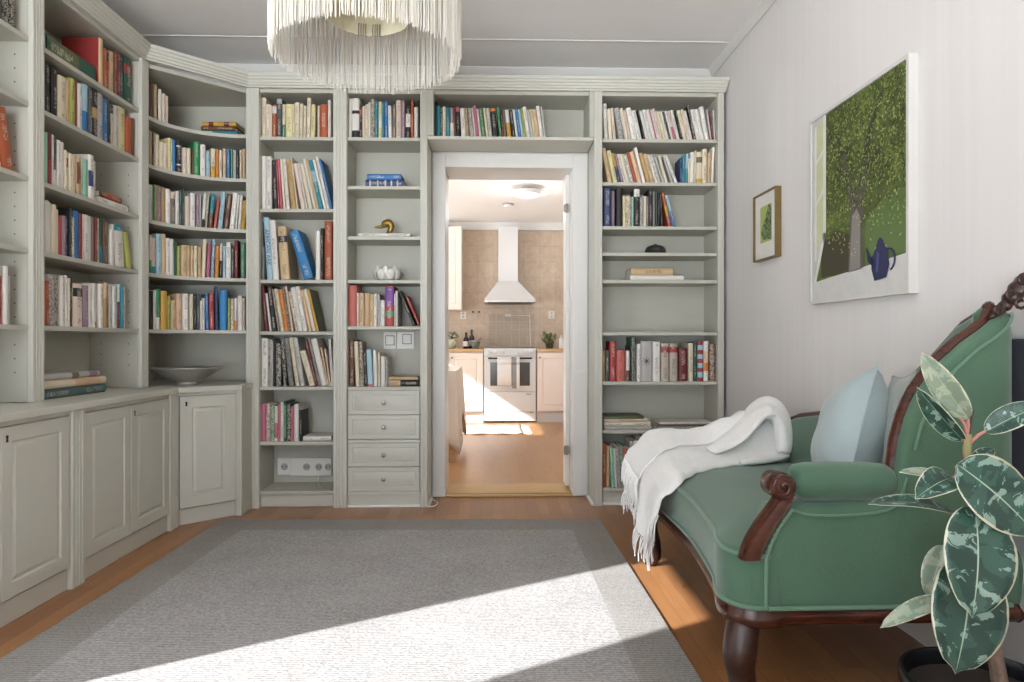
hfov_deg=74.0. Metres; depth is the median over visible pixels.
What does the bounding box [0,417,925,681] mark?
floor
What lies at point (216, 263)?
paperback book
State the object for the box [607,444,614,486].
picture book
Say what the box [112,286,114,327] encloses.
paperback book
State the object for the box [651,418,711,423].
magazine
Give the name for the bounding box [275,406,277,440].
paperback book
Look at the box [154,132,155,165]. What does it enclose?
paperback book
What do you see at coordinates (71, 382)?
book
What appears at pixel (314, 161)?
paperback book
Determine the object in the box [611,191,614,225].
paperback book
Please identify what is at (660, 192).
paperback book
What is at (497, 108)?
book
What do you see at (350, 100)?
paperback book
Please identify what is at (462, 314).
wall socket
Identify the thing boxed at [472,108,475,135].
book
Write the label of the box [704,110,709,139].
book
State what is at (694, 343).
book
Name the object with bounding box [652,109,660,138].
book
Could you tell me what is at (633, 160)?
book
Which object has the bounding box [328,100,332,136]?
paperback book
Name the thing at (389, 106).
paperback book
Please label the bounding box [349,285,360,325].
book
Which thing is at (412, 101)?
paperback book
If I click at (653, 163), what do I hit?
book
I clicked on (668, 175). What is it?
book
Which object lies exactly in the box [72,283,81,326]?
book
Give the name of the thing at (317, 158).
paperback book
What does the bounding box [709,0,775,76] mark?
trim
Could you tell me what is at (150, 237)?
paperback book
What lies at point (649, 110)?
book
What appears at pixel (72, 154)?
paperback book
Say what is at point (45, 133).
paperback book
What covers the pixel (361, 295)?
book
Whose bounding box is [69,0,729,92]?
crown molding
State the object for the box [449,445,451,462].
dining table
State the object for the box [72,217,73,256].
paperback book
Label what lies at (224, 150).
paperback book
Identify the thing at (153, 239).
paperback book
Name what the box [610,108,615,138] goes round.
book
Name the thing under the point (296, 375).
paperback book
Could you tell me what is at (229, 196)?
paperback book
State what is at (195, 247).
paperback book
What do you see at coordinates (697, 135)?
book
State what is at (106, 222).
paperback book
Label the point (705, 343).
paperback book
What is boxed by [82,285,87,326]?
paperback book
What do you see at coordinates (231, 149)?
paperback book
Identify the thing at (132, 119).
paperback book
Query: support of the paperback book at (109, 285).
on the bookcase at (121, 355)
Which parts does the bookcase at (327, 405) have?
panel, socket plate, panel, shelf, shelf, shelf, shelf, shelf, shelf, shelf, panel, socket strip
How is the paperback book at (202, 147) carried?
on the bookcase at (193, 100)
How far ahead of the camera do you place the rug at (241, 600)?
2.41 m
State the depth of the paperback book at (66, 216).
2.99 m
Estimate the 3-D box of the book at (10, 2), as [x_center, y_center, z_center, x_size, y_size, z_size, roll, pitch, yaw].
[-1.999,-1.280,2.645,0.108,0.138,0.040,0,0,-2]
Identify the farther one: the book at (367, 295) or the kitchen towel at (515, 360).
the kitchen towel at (515, 360)
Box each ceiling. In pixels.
[102,0,762,68]
[449,180,562,222]
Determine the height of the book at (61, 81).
0.194 m
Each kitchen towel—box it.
[497,357,511,385]
[512,357,519,388]
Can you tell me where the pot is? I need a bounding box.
[545,342,553,348]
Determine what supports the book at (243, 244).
on the bookcase at (193, 100)
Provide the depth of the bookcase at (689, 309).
4.23 m
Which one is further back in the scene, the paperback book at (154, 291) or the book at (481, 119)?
the book at (481, 119)
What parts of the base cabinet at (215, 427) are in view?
door, rail, panel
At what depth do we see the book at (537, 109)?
4.06 m
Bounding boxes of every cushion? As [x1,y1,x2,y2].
[811,364,888,462]
[881,370,917,463]
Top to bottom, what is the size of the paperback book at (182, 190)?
0.210 m
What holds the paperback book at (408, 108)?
on the bookcase at (389, 427)
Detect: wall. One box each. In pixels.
[154,71,672,494]
[455,347,558,416]
[713,0,1023,663]
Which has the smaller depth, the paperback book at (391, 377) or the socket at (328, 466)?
the paperback book at (391, 377)
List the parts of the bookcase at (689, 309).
panel, shelf, floor trim, shelf, panel, panel, shelf, shelf, shelf, shelf, shelf, shelf, shelf, panel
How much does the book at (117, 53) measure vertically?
0.228 m
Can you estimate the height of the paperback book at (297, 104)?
0.209 m
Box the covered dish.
[645,244,665,252]
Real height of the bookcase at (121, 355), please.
1.725 m
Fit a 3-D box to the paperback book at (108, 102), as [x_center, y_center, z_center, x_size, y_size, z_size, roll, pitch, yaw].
[-2.036,-1.060,3.314,0.154,0.214,0.018,0,0,-2]
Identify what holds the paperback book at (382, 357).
on the bookcase at (389, 427)
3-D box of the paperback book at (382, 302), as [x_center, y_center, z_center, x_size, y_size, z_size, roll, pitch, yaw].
[-0.770,-0.165,4.090,0.024,0.155,0.121,0,0,-2]
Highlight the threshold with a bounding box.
[445,483,572,496]
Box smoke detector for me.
[502,203,513,207]
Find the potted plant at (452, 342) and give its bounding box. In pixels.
[449,331,458,348]
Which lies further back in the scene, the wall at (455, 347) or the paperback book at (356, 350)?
the wall at (455, 347)
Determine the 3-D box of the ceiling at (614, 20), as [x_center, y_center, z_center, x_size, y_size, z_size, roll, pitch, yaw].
[-0.384,-1.762,0.940,3.715,0.080,6.700,0,0,-2]
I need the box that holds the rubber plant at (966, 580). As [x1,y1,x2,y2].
[869,352,1023,681]
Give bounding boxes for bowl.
[149,366,223,384]
[373,265,400,279]
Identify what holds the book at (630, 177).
on the bookcase at (689, 309)
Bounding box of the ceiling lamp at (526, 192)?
[513,186,554,198]
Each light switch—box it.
[384,332,395,348]
[397,332,413,348]
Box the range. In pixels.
[484,347,535,420]
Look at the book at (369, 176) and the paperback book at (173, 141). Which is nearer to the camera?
the paperback book at (173, 141)
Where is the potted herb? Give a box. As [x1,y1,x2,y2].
[540,331,557,348]
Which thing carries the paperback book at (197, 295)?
on the bookcase at (193, 100)
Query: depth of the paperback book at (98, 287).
3.23 m
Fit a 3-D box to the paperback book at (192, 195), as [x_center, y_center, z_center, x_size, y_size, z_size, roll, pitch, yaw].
[-1.889,-0.753,3.972,0.028,0.195,0.152,0,0,-42]
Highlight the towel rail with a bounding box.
[505,314,530,346]
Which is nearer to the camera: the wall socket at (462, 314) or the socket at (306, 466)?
the socket at (306, 466)
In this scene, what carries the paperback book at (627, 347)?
on the bookcase at (689, 309)
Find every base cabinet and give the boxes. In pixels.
[0,412,68,627]
[66,394,178,589]
[179,388,250,524]
[449,352,483,422]
[536,352,562,421]
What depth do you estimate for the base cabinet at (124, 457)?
3.04 m
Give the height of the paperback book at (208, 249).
0.200 m
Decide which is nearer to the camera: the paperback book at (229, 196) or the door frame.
the paperback book at (229, 196)
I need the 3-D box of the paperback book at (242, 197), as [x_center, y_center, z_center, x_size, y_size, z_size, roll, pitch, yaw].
[-1.617,-0.760,4.093,0.030,0.209,0.163,0,0,-9]
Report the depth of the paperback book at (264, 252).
4.01 m
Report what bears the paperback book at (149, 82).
on the bookcase at (193, 100)
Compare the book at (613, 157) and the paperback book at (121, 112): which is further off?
the book at (613, 157)
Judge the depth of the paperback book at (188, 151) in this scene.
3.90 m
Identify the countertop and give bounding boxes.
[0,380,252,422]
[449,348,483,351]
[536,348,562,351]
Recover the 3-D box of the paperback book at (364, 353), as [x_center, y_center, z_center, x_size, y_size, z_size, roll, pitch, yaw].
[-0.872,0.166,4.110,0.030,0.208,0.161,0,0,-2]
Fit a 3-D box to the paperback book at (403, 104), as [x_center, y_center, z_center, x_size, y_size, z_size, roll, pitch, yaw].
[-0.648,-1.313,4.099,0.020,0.224,0.136,0,0,-2]
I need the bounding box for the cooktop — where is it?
[485,347,533,347]
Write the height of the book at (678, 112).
0.181 m
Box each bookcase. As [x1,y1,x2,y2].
[0,0,27,401]
[28,0,148,401]
[149,64,245,380]
[246,88,346,508]
[347,89,433,507]
[428,90,593,152]
[588,91,723,505]
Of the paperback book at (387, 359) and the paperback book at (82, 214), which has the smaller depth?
the paperback book at (82, 214)
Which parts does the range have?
oven door, handle, drawer, control panel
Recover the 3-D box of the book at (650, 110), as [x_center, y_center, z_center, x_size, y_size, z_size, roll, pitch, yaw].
[0.854,-1.295,4.145,0.052,0.182,0.144,0,0,-2]
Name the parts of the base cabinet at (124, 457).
door, rail, door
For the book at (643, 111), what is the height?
0.185 m
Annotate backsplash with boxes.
[449,230,562,346]
[489,314,534,344]
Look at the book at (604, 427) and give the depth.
4.08 m
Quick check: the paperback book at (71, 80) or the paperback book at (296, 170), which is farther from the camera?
the paperback book at (296, 170)
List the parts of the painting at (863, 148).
painted sill, painted jug spout, painted jug handle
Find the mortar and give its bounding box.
[470,338,481,348]
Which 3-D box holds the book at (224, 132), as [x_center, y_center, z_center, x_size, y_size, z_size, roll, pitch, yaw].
[-1.731,-1.224,4.068,0.221,0.026,0.150,0,0,-2]
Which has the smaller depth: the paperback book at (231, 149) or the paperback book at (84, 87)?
the paperback book at (84, 87)
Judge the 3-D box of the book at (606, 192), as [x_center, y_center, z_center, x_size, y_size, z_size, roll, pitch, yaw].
[0.569,-0.800,4.145,0.044,0.230,0.158,0,0,-2]
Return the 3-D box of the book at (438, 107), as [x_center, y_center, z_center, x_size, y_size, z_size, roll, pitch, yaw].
[-0.439,-1.304,4.117,0.022,0.188,0.146,0,0,-2]
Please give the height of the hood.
0.952 m
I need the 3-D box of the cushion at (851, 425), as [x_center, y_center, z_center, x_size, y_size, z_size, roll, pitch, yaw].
[1.082,0.298,2.181,0.267,0.454,0.436,0,0,-2]
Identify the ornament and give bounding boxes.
[375,219,393,232]
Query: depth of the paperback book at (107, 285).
3.31 m
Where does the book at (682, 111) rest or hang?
on the bookcase at (689, 309)
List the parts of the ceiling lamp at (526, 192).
lamp shade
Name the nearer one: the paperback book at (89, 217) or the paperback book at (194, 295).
the paperback book at (89, 217)
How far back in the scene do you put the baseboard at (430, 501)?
4.11 m
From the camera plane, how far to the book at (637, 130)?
4.08 m
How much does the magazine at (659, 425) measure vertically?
0.013 m
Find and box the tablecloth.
[449,366,465,453]
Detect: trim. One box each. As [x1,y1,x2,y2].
[68,0,156,64]
[142,35,729,43]
[156,63,711,76]
[449,222,562,230]
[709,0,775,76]
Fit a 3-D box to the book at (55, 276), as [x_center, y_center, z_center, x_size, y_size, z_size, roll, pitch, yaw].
[-2.018,-0.173,2.918,0.127,0.219,0.031,0,0,-2]
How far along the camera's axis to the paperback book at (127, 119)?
3.48 m
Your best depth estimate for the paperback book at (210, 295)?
3.96 m
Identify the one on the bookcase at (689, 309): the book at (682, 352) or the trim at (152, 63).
the book at (682, 352)
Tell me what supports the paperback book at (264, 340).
on the bookcase at (327, 405)
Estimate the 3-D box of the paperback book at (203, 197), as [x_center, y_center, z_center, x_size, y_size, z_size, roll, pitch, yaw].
[-1.822,-0.756,3.997,0.029,0.201,0.130,0,0,-35]
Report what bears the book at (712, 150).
on the bookcase at (689, 309)
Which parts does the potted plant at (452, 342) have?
pot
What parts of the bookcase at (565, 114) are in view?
panel, shelf, panel, panel, panel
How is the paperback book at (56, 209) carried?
on the bookcase at (121, 355)
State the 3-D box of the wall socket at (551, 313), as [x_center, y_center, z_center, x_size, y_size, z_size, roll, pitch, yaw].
[0.509,-0.337,8.749,0.076,0.096,0.013,0,0,-2]
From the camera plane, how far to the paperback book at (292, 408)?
4.02 m
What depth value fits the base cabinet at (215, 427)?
3.72 m
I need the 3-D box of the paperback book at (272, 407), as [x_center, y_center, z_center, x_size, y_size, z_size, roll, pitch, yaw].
[-1.417,0.485,4.095,0.025,0.214,0.167,0,0,-2]
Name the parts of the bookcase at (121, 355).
panel, panel, shelf, shelf, shelf, shelf, shelf, panel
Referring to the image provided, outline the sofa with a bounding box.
[645,272,1023,681]
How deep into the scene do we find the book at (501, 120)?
4.06 m
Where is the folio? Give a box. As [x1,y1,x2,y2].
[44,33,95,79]
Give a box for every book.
[0,0,3,20]
[0,107,13,169]
[0,266,7,323]
[0,276,1,323]
[4,0,7,22]
[8,0,13,26]
[8,276,9,324]
[44,61,49,112]
[44,132,46,182]
[44,200,48,251]
[44,274,53,325]
[44,280,48,325]
[44,370,99,380]
[44,376,105,389]
[44,383,105,399]
[47,133,51,184]
[49,202,49,252]
[50,66,56,115]
[50,204,55,253]
[52,135,53,184]
[54,137,55,185]
[54,275,57,325]
[56,140,59,186]
[56,208,71,256]
[56,209,57,253]
[57,74,65,120]
[58,215,65,255]
[58,216,60,254]
[58,275,66,325]
[58,276,64,325]
[60,142,62,187]
[61,37,102,84]
[63,150,66,189]
[65,77,74,124]
[66,79,68,121]
[66,216,66,255]
[67,152,67,189]
[67,276,71,326]
[67,278,69,326]
[68,153,71,191]
[72,154,73,191]
[72,210,78,257]
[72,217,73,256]
[72,282,106,327]
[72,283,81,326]
[73,154,93,198]
[74,155,74,192]
[75,82,76,125]
[75,156,80,194]
[76,283,94,326]
[77,83,81,128]
[79,83,87,131]
[79,213,81,258]
[81,158,81,194]
[82,158,87,196]
[82,214,83,258]
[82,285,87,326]
[84,214,87,259]
[88,87,91,133]
[88,216,90,260]
[88,286,91,326]
[91,217,93,260]
[92,88,96,136]
[94,161,94,199]
[94,217,96,261]
[95,190,121,203]
[95,284,102,327]
[95,291,95,326]
[97,92,101,138]
[97,218,98,261]
[99,218,101,262]
[102,97,106,141]
[102,220,105,263]
[103,48,105,86]
[106,50,112,91]
[106,51,108,88]
[106,222,107,263]
[107,101,110,143]
[107,284,111,327]
[107,285,107,327]
[108,224,123,266]
[108,229,113,264]
[111,51,115,93]
[111,105,112,144]
[112,105,117,147]
[112,284,119,327]
[112,285,116,327]
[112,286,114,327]
[116,52,119,95]
[118,106,124,150]
[120,55,122,97]
[120,285,123,327]
[123,57,130,103]
[123,232,131,268]
[124,286,124,327]
[125,116,130,153]
[131,118,133,155]
[149,82,150,115]
[149,131,151,164]
[149,185,151,219]
[149,234,161,273]
[149,235,151,272]
[149,289,159,329]
[149,290,155,328]
[149,291,152,328]
[151,84,153,117]
[152,132,153,164]
[152,185,156,220]
[152,186,154,219]
[152,238,154,272]
[153,84,156,118]
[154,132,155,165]
[156,134,158,166]
[157,88,157,119]
[157,186,160,221]
[158,89,160,120]
[159,138,170,169]
[159,142,162,167]
[160,291,166,329]
[161,93,164,121]
[161,187,164,222]
[161,234,165,274]
[163,143,166,168]
[165,96,167,122]
[165,189,169,222]
[165,238,169,274]
[167,294,181,329]
[167,296,170,329]
[169,239,173,274]
[170,192,174,223]
[171,139,171,170]
[171,300,175,329]
[172,140,174,170]
[172,190,180,224]
[173,242,176,275]
[174,191,178,224]
[175,140,180,171]
[177,246,179,275]
[179,245,186,275]
[181,147,185,172]
[181,189,183,224]
[182,294,187,329]
[184,196,189,225]
[185,193,194,226]
[186,148,190,173]
[187,142,199,174]
[187,245,189,275]
[188,294,192,329]
[190,246,193,276]
[191,149,192,173]
[193,294,195,329]
[194,246,196,276]
[195,194,198,226]
[196,294,198,329]
[197,248,200,276]
[199,194,200,226]
[199,239,206,276]
[199,298,204,329]
[199,301,201,329]
[200,144,204,175]
[201,126,243,134]
[201,193,206,226]
[201,294,208,329]
[202,122,244,133]
[204,192,209,227]
[205,151,209,176]
[205,243,210,276]
[206,131,240,134]
[207,194,215,227]
[208,293,213,329]
[210,148,214,176]
[210,239,215,277]
[213,199,219,227]
[214,246,219,277]
[214,286,217,329]
[215,149,218,176]
[218,192,225,228]
[219,150,221,177]
[219,290,227,329]
[220,243,222,277]
[223,149,225,177]
[223,246,225,277]
[224,194,232,228]
[226,149,230,177]
[226,242,232,277]
[228,298,230,329]
[229,193,238,228]
[231,149,232,177]
[231,248,233,277]
[231,299,233,329]
[233,150,236,177]
[234,240,240,277]
[234,298,237,329]
[235,195,239,228]
[237,150,239,178]
[238,195,245,228]
[238,296,245,329]
[240,150,241,178]
[241,200,245,228]
[241,242,245,277]
[242,149,245,178]
[242,298,245,329]
[262,97,271,136]
[262,156,266,208]
[262,221,264,279]
[262,286,269,330]
[262,338,274,385]
[262,402,271,441]
[263,247,266,279]
[264,217,272,279]
[265,293,271,330]
[266,104,269,136]
[266,156,274,208]
[266,402,278,440]
[267,286,280,330]
[268,339,277,385]
[269,220,282,279]
[270,105,271,136]
[270,340,280,386]
[270,403,280,440]
[272,105,276,136]
[272,160,277,208]
[272,289,280,330]
[273,343,280,385]
[274,289,284,330]
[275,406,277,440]
[276,159,279,208]
[276,344,283,385]
[277,99,285,136]
[277,226,296,279]
[278,159,282,208]
[278,289,288,330]
[278,404,280,440]
[280,159,285,208]
[280,337,289,385]
[281,399,289,440]
[282,104,285,136]
[282,159,290,208]
[282,289,290,330]
[284,338,295,385]
[284,399,294,440]
[285,286,294,330]
[286,104,292,136]
[286,160,296,208]
[287,402,298,440]
[288,291,297,330]
[289,230,315,279]
[289,337,299,385]
[291,157,300,208]
[291,287,302,330]
[291,406,293,440]
[293,104,294,136]
[293,163,305,208]
[293,337,308,385]
[294,402,305,440]
[295,102,299,136]
[295,286,308,330]
[297,163,308,208]
[299,104,303,136]
[299,408,308,440]
[300,163,312,208]
[300,290,311,330]
[300,350,314,385]
[303,106,306,136]
[303,159,315,208]
[303,289,316,330]
[305,339,317,385]
[306,98,316,136]
[306,159,318,208]
[307,289,325,330]
[308,338,320,385]
[309,160,323,208]
[311,104,316,136]
[311,338,326,385]
[313,160,326,208]
[315,157,330,208]
[316,231,320,279]
[317,105,319,136]
[319,159,332,208]
[320,104,327,136]
[320,347,328,385]
[321,228,324,279]
[324,349,330,385]
[325,221,332,279]
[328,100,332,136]
[328,339,332,385]
[349,98,351,136]
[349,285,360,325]
[349,340,359,385]
[352,98,362,136]
[354,341,362,385]
[357,293,358,325]
[358,342,366,385]
[359,108,361,136]
[359,293,364,325]
[362,106,364,136]
[363,351,367,385]
[365,104,368,136]
[365,180,406,185]
[365,293,370,325]
[366,349,375,385]
[367,174,403,179]
[369,102,370,136]
[370,294,373,325]
[371,99,374,136]
[373,350,379,385]
[374,294,376,325]
[375,101,378,136]
[377,294,383,325]
[377,352,383,385]
[379,101,381,136]
[380,300,384,325]
[381,356,387,385]
[382,102,384,136]
[384,101,388,136]
[385,286,397,325]
[385,357,390,385]
[388,105,391,137]
[388,376,419,379]
[388,379,419,385]
[392,105,395,137]
[394,294,394,325]
[395,291,400,325]
[396,100,400,137]
[399,291,417,325]
[401,101,406,137]
[406,106,410,137]
[406,296,419,325]
[411,100,415,137]
[414,107,417,137]
[418,100,419,137]
[435,101,437,135]
[437,106,440,135]
[441,108,442,135]
[443,107,445,135]
[446,108,449,135]
[450,108,453,135]
[454,108,456,135]
[456,107,460,135]
[460,108,465,135]
[465,108,468,135]
[468,108,473,135]
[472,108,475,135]
[473,105,478,135]
[476,109,480,135]
[479,108,484,135]
[483,108,487,135]
[486,108,491,135]
[490,108,497,136]
[496,106,501,136]
[500,109,503,136]
[502,109,505,136]
[504,110,511,136]
[509,110,515,136]
[512,110,517,136]
[515,109,520,136]
[518,109,523,136]
[520,109,525,136]
[522,107,529,136]
[526,110,533,136]
[529,109,535,136]
[532,109,539,136]
[535,106,542,136]
[540,107,545,136]
[602,103,607,138]
[602,148,611,181]
[602,188,610,225]
[602,350,604,380]
[602,413,643,418]
[602,417,647,421]
[602,421,650,425]
[602,424,650,428]
[602,441,605,486]
[605,350,608,380]
[606,150,616,181]
[606,341,615,380]
[606,444,609,486]
[607,109,611,138]
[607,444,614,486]
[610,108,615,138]
[610,444,616,486]
[611,153,620,181]
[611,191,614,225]
[611,443,621,486]
[613,108,623,138]
[614,154,623,181]
[614,188,621,225]
[614,441,623,486]
[616,350,624,380]
[617,154,625,181]
[619,110,625,138]
[619,154,628,181]
[619,443,626,458]
[620,108,627,138]
[622,196,625,225]
[623,110,630,138]
[623,154,633,181]
[624,437,633,447]
[625,107,636,138]
[625,151,636,181]
[625,345,630,380]
[625,350,629,380]
[626,196,630,225]
[626,268,672,276]
[626,337,632,380]
[629,151,640,181]
[630,189,639,225]
[631,110,641,138]
[631,147,644,181]
[631,197,633,225]
[631,434,639,440]
[633,337,635,380]
[636,109,644,138]
[636,341,651,380]
[636,344,639,380]
[639,111,648,138]
[639,153,649,181]
[640,197,642,225]
[642,109,651,138]
[643,153,654,181]
[643,196,645,225]
[644,189,651,225]
[646,109,654,138]
[646,197,647,225]
[647,155,657,181]
[649,110,656,138]
[650,110,658,138]
[650,155,660,181]
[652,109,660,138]
[652,191,654,225]
[652,342,659,380]
[653,156,663,181]
[655,112,662,138]
[655,192,656,225]
[656,156,667,182]
[657,112,665,138]
[657,192,659,225]
[660,112,668,138]
[660,192,661,225]
[660,343,668,380]
[661,156,672,182]
[661,192,670,225]
[662,112,670,138]
[664,111,672,138]
[665,155,677,182]
[665,195,675,225]
[667,111,675,138]
[669,110,679,138]
[669,343,677,380]
[673,110,682,138]
[675,158,681,182]
[676,110,686,138]
[677,155,684,182]
[678,348,686,380]
[680,109,689,138]
[681,343,692,380]
[684,105,695,139]
[684,111,692,139]
[684,154,687,182]
[687,159,689,182]
[687,342,696,380]
[688,152,694,182]
[690,109,700,139]
[691,341,702,380]
[694,109,703,139]
[694,151,696,182]
[696,152,701,182]
[698,106,708,139]
[700,149,706,182]
[703,341,707,380]
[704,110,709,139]
[706,110,711,139]
[707,147,714,182]
[707,153,710,182]
[708,111,713,139]
[708,344,714,380]
[711,110,714,139]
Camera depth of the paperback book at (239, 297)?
4.01 m
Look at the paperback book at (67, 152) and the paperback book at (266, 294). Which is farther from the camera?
the paperback book at (266, 294)
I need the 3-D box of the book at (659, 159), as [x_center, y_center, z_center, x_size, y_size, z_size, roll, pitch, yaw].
[0.904,-1.030,4.144,0.065,0.167,0.131,0,0,-2]
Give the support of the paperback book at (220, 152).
on the bookcase at (193, 100)
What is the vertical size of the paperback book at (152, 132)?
0.190 m
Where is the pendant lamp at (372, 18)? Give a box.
[267,0,461,93]
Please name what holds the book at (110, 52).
on the bookcase at (121, 355)
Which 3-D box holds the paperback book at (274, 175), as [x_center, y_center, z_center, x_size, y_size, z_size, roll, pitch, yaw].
[-1.406,-0.925,4.105,0.034,0.294,0.172,0,0,-2]
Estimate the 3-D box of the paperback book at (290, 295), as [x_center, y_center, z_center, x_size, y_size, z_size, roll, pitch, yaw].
[-1.297,-0.176,4.104,0.062,0.238,0.169,0,0,-2]
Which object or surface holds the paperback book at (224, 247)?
on the bookcase at (193, 100)
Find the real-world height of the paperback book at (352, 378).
0.277 m
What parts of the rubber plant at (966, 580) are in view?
pot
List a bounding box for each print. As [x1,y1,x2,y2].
[753,186,780,262]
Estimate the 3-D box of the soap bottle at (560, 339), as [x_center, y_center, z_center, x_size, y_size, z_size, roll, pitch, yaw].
[0.612,0.011,8.420,0.064,0.166,0.064,0,0,-2]
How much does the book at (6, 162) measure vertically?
0.240 m
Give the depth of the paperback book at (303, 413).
4.05 m
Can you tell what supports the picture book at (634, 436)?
on the bookcase at (689, 309)
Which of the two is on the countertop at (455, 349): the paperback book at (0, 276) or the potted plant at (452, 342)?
the potted plant at (452, 342)
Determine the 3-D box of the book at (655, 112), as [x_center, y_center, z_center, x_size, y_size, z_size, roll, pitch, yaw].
[0.883,-1.291,4.151,0.051,0.172,0.137,0,0,-2]
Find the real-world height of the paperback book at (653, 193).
0.212 m
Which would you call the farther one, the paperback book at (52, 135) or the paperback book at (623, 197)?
the paperback book at (623, 197)
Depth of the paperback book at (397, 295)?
4.04 m
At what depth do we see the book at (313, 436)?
4.04 m
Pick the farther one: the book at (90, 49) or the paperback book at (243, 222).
the paperback book at (243, 222)
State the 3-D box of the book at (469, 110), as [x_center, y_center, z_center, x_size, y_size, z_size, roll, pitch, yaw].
[-0.247,-1.298,4.116,0.039,0.175,0.136,0,0,-2]
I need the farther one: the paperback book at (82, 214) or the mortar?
the mortar
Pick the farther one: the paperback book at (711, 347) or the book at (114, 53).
the paperback book at (711, 347)
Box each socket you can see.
[281,463,287,469]
[303,463,309,470]
[315,463,321,470]
[325,463,331,469]
[460,312,465,318]
[549,311,553,318]
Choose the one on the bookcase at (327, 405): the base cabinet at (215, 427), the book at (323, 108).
the book at (323, 108)
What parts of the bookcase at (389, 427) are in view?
panel, floor trim, panel, shelf, shelf, shelf, shelf, shelf, shelf, rail, rail, drawer, drawer, drawer, drawer, panel, panel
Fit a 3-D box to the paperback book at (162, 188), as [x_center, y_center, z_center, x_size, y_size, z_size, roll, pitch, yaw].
[-2.006,-0.755,3.817,0.155,0.199,0.022,0,0,24]
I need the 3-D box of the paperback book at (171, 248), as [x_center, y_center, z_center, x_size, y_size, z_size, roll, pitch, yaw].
[-1.981,-0.471,3.868,0.160,0.204,0.025,0,1,31]
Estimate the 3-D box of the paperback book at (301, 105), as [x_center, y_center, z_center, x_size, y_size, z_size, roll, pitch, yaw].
[-1.248,-1.302,4.080,0.020,0.202,0.125,1,0,-2]
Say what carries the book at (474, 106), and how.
on the bookcase at (565, 114)
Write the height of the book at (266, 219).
0.370 m
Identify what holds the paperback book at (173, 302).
on the bookcase at (193, 100)
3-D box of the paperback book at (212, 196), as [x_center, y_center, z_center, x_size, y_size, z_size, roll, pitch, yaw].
[-1.792,-0.758,4.039,0.041,0.206,0.159,0,0,-30]
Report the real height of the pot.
0.084 m
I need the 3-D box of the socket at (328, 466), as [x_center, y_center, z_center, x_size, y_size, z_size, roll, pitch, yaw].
[-1.141,0.782,4.224,0.044,0.044,0.005,0,0,-2]
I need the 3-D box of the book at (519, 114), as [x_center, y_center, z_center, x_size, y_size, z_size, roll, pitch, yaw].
[0.051,-1.297,4.125,0.039,0.174,0.135,0,0,-2]
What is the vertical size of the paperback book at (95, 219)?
0.212 m
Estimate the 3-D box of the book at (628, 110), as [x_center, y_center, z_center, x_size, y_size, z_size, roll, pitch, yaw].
[0.714,-1.302,4.147,0.065,0.196,0.151,0,0,-2]
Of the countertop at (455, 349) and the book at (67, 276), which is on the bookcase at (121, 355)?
the book at (67, 276)
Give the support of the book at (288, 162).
on the bookcase at (327, 405)
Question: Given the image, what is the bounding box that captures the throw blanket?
[621,396,792,570]
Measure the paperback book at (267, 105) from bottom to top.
0.198 m
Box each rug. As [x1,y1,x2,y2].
[0,519,702,681]
[463,424,531,433]
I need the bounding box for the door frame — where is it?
[432,153,587,496]
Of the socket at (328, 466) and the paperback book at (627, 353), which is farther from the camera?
the socket at (328, 466)
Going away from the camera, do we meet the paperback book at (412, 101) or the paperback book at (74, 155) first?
the paperback book at (74, 155)
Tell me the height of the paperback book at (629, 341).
0.263 m
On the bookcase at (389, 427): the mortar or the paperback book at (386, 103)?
the paperback book at (386, 103)
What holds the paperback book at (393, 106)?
on the bookcase at (389, 427)
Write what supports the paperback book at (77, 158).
on the bookcase at (121, 355)
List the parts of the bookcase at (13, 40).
shelf, shelf, shelf, shelf, shelf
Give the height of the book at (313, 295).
0.251 m
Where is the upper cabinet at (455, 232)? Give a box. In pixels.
[449,226,462,310]
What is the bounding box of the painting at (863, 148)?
[809,53,917,304]
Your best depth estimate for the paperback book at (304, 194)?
4.02 m
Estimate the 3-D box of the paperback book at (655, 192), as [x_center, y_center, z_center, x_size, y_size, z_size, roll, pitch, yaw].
[0.865,-0.789,4.161,0.013,0.210,0.163,0,0,-2]
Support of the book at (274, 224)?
on the bookcase at (327, 405)
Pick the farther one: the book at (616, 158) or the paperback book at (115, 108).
the book at (616, 158)
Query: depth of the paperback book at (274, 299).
4.01 m
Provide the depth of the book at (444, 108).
4.04 m
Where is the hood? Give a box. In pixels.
[484,227,534,304]
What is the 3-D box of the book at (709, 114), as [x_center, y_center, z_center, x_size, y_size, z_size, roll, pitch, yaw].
[1.195,-1.294,4.151,0.032,0.179,0.140,0,0,-2]
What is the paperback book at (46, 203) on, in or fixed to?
on the bookcase at (121, 355)
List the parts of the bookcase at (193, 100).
panel, shelf, shelf, shelf, shelf, shelf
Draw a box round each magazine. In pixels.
[650,421,706,426]
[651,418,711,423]
[651,423,700,428]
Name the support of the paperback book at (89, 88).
on the bookcase at (121, 355)
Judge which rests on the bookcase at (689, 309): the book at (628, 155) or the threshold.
the book at (628, 155)
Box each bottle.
[463,332,468,348]
[469,330,473,348]
[559,335,562,348]
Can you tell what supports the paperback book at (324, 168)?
on the bookcase at (327, 405)
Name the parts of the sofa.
leg, leg, arm post, gimp trim, seat rail, seat, gimp trim, backrest, rail, gimp trim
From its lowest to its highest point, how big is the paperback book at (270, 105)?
0.189 m
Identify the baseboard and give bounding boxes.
[427,495,432,506]
[586,494,593,505]
[896,623,937,646]
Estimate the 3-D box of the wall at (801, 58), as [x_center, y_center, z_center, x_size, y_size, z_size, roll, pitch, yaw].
[1.421,-0.371,1.040,0.100,2.702,6.600,0,0,-2]

